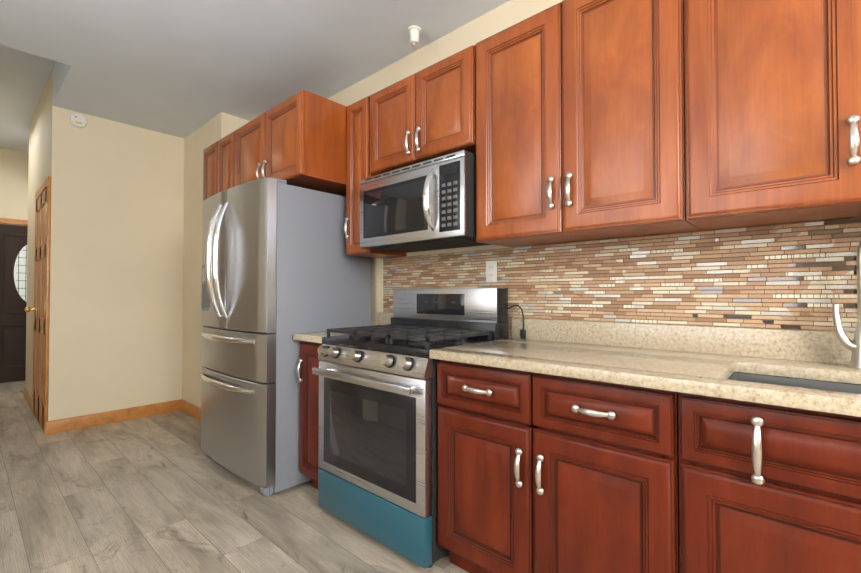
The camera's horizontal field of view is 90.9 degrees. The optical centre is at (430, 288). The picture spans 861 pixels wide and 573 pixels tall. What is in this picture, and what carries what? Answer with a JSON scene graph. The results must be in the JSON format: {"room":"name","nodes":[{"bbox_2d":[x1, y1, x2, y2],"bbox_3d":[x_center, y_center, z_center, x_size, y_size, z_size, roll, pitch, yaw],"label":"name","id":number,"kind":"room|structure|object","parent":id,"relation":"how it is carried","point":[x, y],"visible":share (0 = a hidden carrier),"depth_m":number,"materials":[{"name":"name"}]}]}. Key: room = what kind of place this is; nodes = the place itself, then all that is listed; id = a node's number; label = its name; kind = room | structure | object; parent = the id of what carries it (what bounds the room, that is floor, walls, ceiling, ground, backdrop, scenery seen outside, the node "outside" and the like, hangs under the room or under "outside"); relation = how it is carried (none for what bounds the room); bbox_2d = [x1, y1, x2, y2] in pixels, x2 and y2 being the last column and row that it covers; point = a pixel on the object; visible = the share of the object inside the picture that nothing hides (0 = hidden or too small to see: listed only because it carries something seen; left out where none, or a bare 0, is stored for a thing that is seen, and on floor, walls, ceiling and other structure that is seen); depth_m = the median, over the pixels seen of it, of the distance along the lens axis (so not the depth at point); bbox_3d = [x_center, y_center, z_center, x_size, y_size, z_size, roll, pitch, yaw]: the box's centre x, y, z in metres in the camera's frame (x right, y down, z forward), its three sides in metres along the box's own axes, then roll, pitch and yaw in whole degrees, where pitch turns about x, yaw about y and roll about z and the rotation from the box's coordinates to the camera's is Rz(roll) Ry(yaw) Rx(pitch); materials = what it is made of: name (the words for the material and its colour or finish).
{"room":"kitchen","nodes":[
{"label":"kitchen","id":0,"kind":"room"},
{"bbox_2d":[0,148,28,383],"bbox_3d":[-5.539,-0.340,5.475,0.120,3.120,3.200,-1,-1,42],"label":"wall","id":1,"kind":"structure","parent":0,"point":[14,165],"depth_m":5.52,"materials":[{"name":"beige paint"}]},
{"bbox_2d":[0,224,27,382],"bbox_3d":[-5.269,0.199,5.619,0.072,2.032,0.910,-1,-1,42],"label":"front door","id":2,"kind":"structure","parent":1,"relation":"in","point":[13,271],"depth_m":5.50,"materials":[{"name":"brown wood"}]},
{"bbox_2d":[0,218,27,225],"bbox_3d":[-5.289,0.163,5.638,0.022,2.120,1.062,-1,-1,42],"label":"door frame","id":3,"kind":"structure","parent":1,"relation":"attached to","point":[13,221],"depth_m":5.51,"materials":[{"name":"brown wood"}]},
{"bbox_2d":[0,44,54,152],"bbox_3d":[-3.786,-1.866,4.379,3.980,0.100,2.500,-1,-1,42],"label":"ceiling","id":4,"kind":"structure","parent":0,"point":[24,76],"depth_m":3.93,"materials":[{"name":"paint"}]},
{"bbox_2d":[25,68,183,420],"bbox_3d":[-3.488,-0.355,4.482,1.893,3.120,0.987,-1,-1,42],"label":"wall","id":5,"kind":"structure","parent":0,"point":[116,276],"depth_m":3.81,"materials":[{"name":"beige paint"}]},
{"bbox_2d":[25,188,46,428],"bbox_3d":[-3.501,0.173,3.755,0.764,2.027,0.092,-1,-1,42],"label":"hall door","id":6,"kind":"structure","parent":5,"relation":"in","point":[39,311],"depth_m":3.76,"materials":[{"name":"brown wood"}]},
{"bbox_2d":[32,176,50,433],"bbox_3d":[-3.477,0.138,3.785,0.912,2.115,0.020,-1,-1,42],"label":"door frame","id":7,"kind":"structure","parent":5,"relation":"attached to","point":[44,185],"depth_m":3.49,"materials":[{"name":"brown wood"}]},
{"bbox_2d":[68,113,87,129],"bbox_3d":[-2.994,-1.423,3.606,0.034,0.136,0.136,-1,-1,42],"label":"smoke detector","id":8,"kind":"object","parent":5,"relation":"attached to","point":[79,121],"visible":1,"depth_m":3.60,"materials":[{"name":"white plastic"}]},
{"bbox_2d":[46,399,181,434],"bbox_3d":[-2.786,1.143,3.814,0.014,0.105,1.001,-1,-1,42],"label":"baseboard","id":9,"kind":"structure","parent":5,"relation":"attached to","point":[77,422],"depth_m":3.75,"materials":[{"name":"brown wood"}]},
{"bbox_2d":[182,112,249,407],"bbox_3d":[-2.624,-0.350,4.759,2.800,3.120,0.583,-1,-1,42],"label":"wall","id":10,"kind":"structure","parent":0,"point":[218,127],"depth_m":4.00,"materials":[{"name":"beige paint"}]},
{"bbox_2d":[181,399,200,420],"bbox_3d":[-1.963,1.147,4.046,0.921,0.105,0.477,-1,-1,42],"label":"baseboard","id":11,"kind":"structure","parent":10,"relation":"attached to","point":[192,410],"depth_m":3.98,"materials":[{"name":"brown wood"}]},
{"bbox_2d":[203,131,234,200],"bbox_3d":[-1.425,-0.887,3.483,0.591,0.495,0.629,-1,-1,42],"label":"upper cabinet","id":12,"kind":"object","parent":10,"relation":"attached to","point":[218,166],"visible":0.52,"depth_m":3.22,"materials":[{"name":"brown wood"}]},
{"bbox_2d":[0,381,468,572],"bbox_3d":[-1.708,1.191,0.165,12.900,0.100,6.120,-1,-1,42],"label":"floor","id":13,"kind":"structure","parent":0,"point":[160,493],"depth_m":2.21,"materials":[{"name":"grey wood"}]},
{"bbox_2d":[201,177,370,496],"bbox_3d":[-1.045,0.280,2.874,0.940,1.798,0.877,-1,-1,42],"label":"refrigerator","id":14,"kind":"object","parent":13,"relation":"on","point":[280,267],"visible":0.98,"depth_m":2.48,"materials":[{"name":"grey metal"}]},
{"bbox_2d":[297,341,321,488],"bbox_3d":[-0.460,0.737,2.567,0.288,0.877,0.651,-1,-1,42],"label":"base cabinet","id":15,"kind":"object","parent":13,"relation":"on","point":[308,360],"visible":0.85,"depth_m":2.38,"materials":[{"name":"brown wood"}]},
{"bbox_2d":[293,312,392,343],"bbox_3d":[-0.462,0.229,2.575,0.292,0.138,0.653,-1,-1,42],"label":"countertop","id":16,"kind":"structure","parent":15,"relation":"on","point":[383,318],"depth_m":2.42,"materials":[{"name":"beige stone"}]},
{"bbox_2d":[312,288,508,568],"bbox_3d":[-0.112,0.584,2.168,0.760,1.171,0.691,-1,-1,42],"label":"range","id":17,"kind":"object","parent":13,"relation":"on","point":[377,464],"visible":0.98,"depth_m":1.94,"materials":[{"name":"silver metal"}]},
{"bbox_2d":[437,360,679,572],"bbox_3d":[0.539,0.724,1.661,0.875,0.877,0.651,-1,-1,42],"label":"base cabinet","id":18,"kind":"object","parent":13,"relation":"on","point":[540,473],"visible":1,"depth_m":1.40,"materials":[{"name":"brown wood"}]},
{"bbox_2d":[678,372,860,572],"bbox_3d":[1.210,0.714,1.052,0.930,0.877,0.651,-1,-1,42],"label":"base cabinet","id":19,"kind":"object","parent":13,"relation":"on","point":[765,488],"visible":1,"depth_m":1.02,"materials":[{"name":"brown wood"}]},
{"bbox_2d":[430,318,860,416],"bbox_3d":[0.889,0.210,1.349,1.825,0.138,0.653,-1,-1,42],"label":"countertop","id":20,"kind":"structure","parent":19,"relation":"on","point":[709,361],"depth_m":1.45,"materials":[{"name":"beige stone"}]},
{"bbox_2d":[508,305,525,338],"bbox_3d":[0.416,0.170,2.180,0.162,0.169,0.030,-1,-1,42],"label":"power cord","id":21,"kind":"object","parent":20,"relation":"on","point":[522,333],"visible":0.88,"depth_m":2.13,"materials":[{"name":"black plastic"}]},
{"bbox_2d":[728,372,860,393],"bbox_3d":[1.173,0.376,1.017,0.770,0.200,0.383,-1,-1,42],"label":"sink basin","id":22,"kind":"object","parent":20,"relation":"in","point":[828,386],"visible":0.03,"depth_m":1.31,"materials":[{"name":"silver metal"}]},
{"bbox_2d":[832,241,860,368],"bbox_3d":[1.339,0.011,1.219,0.269,0.457,0.142,-1,-1,42],"label":"faucet","id":23,"kind":"object","parent":20,"relation":"on","point":[847,342],"visible":1,"depth_m":1.29,"materials":[{"name":"silver metal"}]},
{"bbox_2d":[0,0,509,137],"bbox_3d":[-0.566,-1.783,-0.908,9.707,0.425,6.000,-1,-1,42],"label":"ceiling","id":24,"kind":"structure","parent":0,"point":[182,68],"depth_m":2.67,"materials":[{"name":"paint"}]},
{"bbox_2d":[408,25,420,49],"bbox_3d":[-0.095,-1.461,2.488,0.080,0.113,0.080,-1,-1,42],"label":"sprinkler","id":25,"kind":"object","parent":24,"relation":"hanging from","point":[414,31],"visible":1,"depth_m":2.47,"materials":[{"name":"white plastic"}]},
{"bbox_2d":[328,0,860,337],"bbox_3d":[1.826,-0.406,1.033,8.800,3.120,0.120,-1,-1,42],"label":"wall","id":26,"kind":"structure","parent":0,"point":[508,14],"depth_m":2.58,"materials":[{"name":"beige paint"}]},
{"bbox_2d":[235,90,346,196],"bbox_3d":[-0.878,-0.895,2.965,0.908,0.495,0.661,-1,-1,42],"label":"upper cabinet","id":27,"kind":"object","parent":26,"relation":"attached to","point":[298,139],"visible":0.58,"depth_m":2.60,"materials":[{"name":"brown wood"}]},
{"bbox_2d":[344,96,405,257],"bbox_3d":[-0.356,-0.677,2.693,0.218,0.940,0.356,-1,-1,42],"label":"upper cabinet","id":28,"kind":"object","parent":26,"relation":"attached to","point":[358,141],"visible":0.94,"depth_m":2.59,"materials":[{"name":"brown wood"}]},
{"bbox_2d":[370,45,475,175],"bbox_3d":[0.012,-0.915,2.363,0.765,0.473,0.356,-1,-1,42],"label":"upper cabinet","id":29,"kind":"object","parent":26,"relation":"attached to","point":[427,113],"visible":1,"depth_m":2.21,"materials":[{"name":"brown wood"}]},
{"bbox_2d":[360,150,491,252],"bbox_3d":[-0.023,-0.432,2.317,0.761,0.401,0.456,-1,-1,42],"label":"microwave","id":30,"kind":"object","parent":29,"relation":"attached to","point":[428,205],"visible":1,"depth_m":2.14,"materials":[{"name":"silver metal"}]},
{"bbox_2d":[476,0,702,246],"bbox_3d":[0.619,-0.690,1.808,0.856,0.940,0.356,-1,-1,42],"label":"upper cabinet","id":31,"kind":"object","parent":26,"relation":"attached to","point":[580,120],"visible":0.98,"depth_m":1.65,"materials":[{"name":"brown wood"}]},
{"bbox_2d":[383,218,860,336],"bbox_3d":[0.732,0.018,1.930,2.835,0.468,0.009,-1,-1,42],"label":"backsplash","id":32,"kind":"structure","parent":26,"relation":"attached to","point":[802,276],"depth_m":1.69,"materials":[{"name":"tile"}]},
{"bbox_2d":[486,260,496,281],"bbox_3d":[0.328,-0.090,2.286,0.070,0.116,0.006,-1,-1,42],"label":"electrical outlet cover","id":33,"kind":"object","parent":32,"relation":"attached to","point":[491,271],"visible":1,"depth_m":2.28,"materials":[{"name":"white plastic"}]},
{"bbox_2d":[684,0,860,230],"bbox_3d":[1.261,-0.699,1.226,0.870,0.940,0.356,-1,-1,42],"label":"upper cabinet","id":34,"kind":"object","parent":26,"relation":"attached to","point":[772,112],"visible":1,"depth_m":1.26,"materials":[{"name":"brown wood"}]},
{"bbox_3d":[-4.666,-0.371,3.387,3.980,3.120,0.120,-1,-1,42],"label":"wall","id":35,"kind":"structure","parent":0,"visible":0},
{"bbox_2d":[23,387,31,409],"bbox_3d":[-4.170,1.152,4.402,0.960,0.105,0.014,-1,-1,42],"label":"baseboard","id":36,"kind":"structure","parent":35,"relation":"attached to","point":[27,396],"depth_m":4.33,"materials":[{"name":"brown wood"}]}
]}

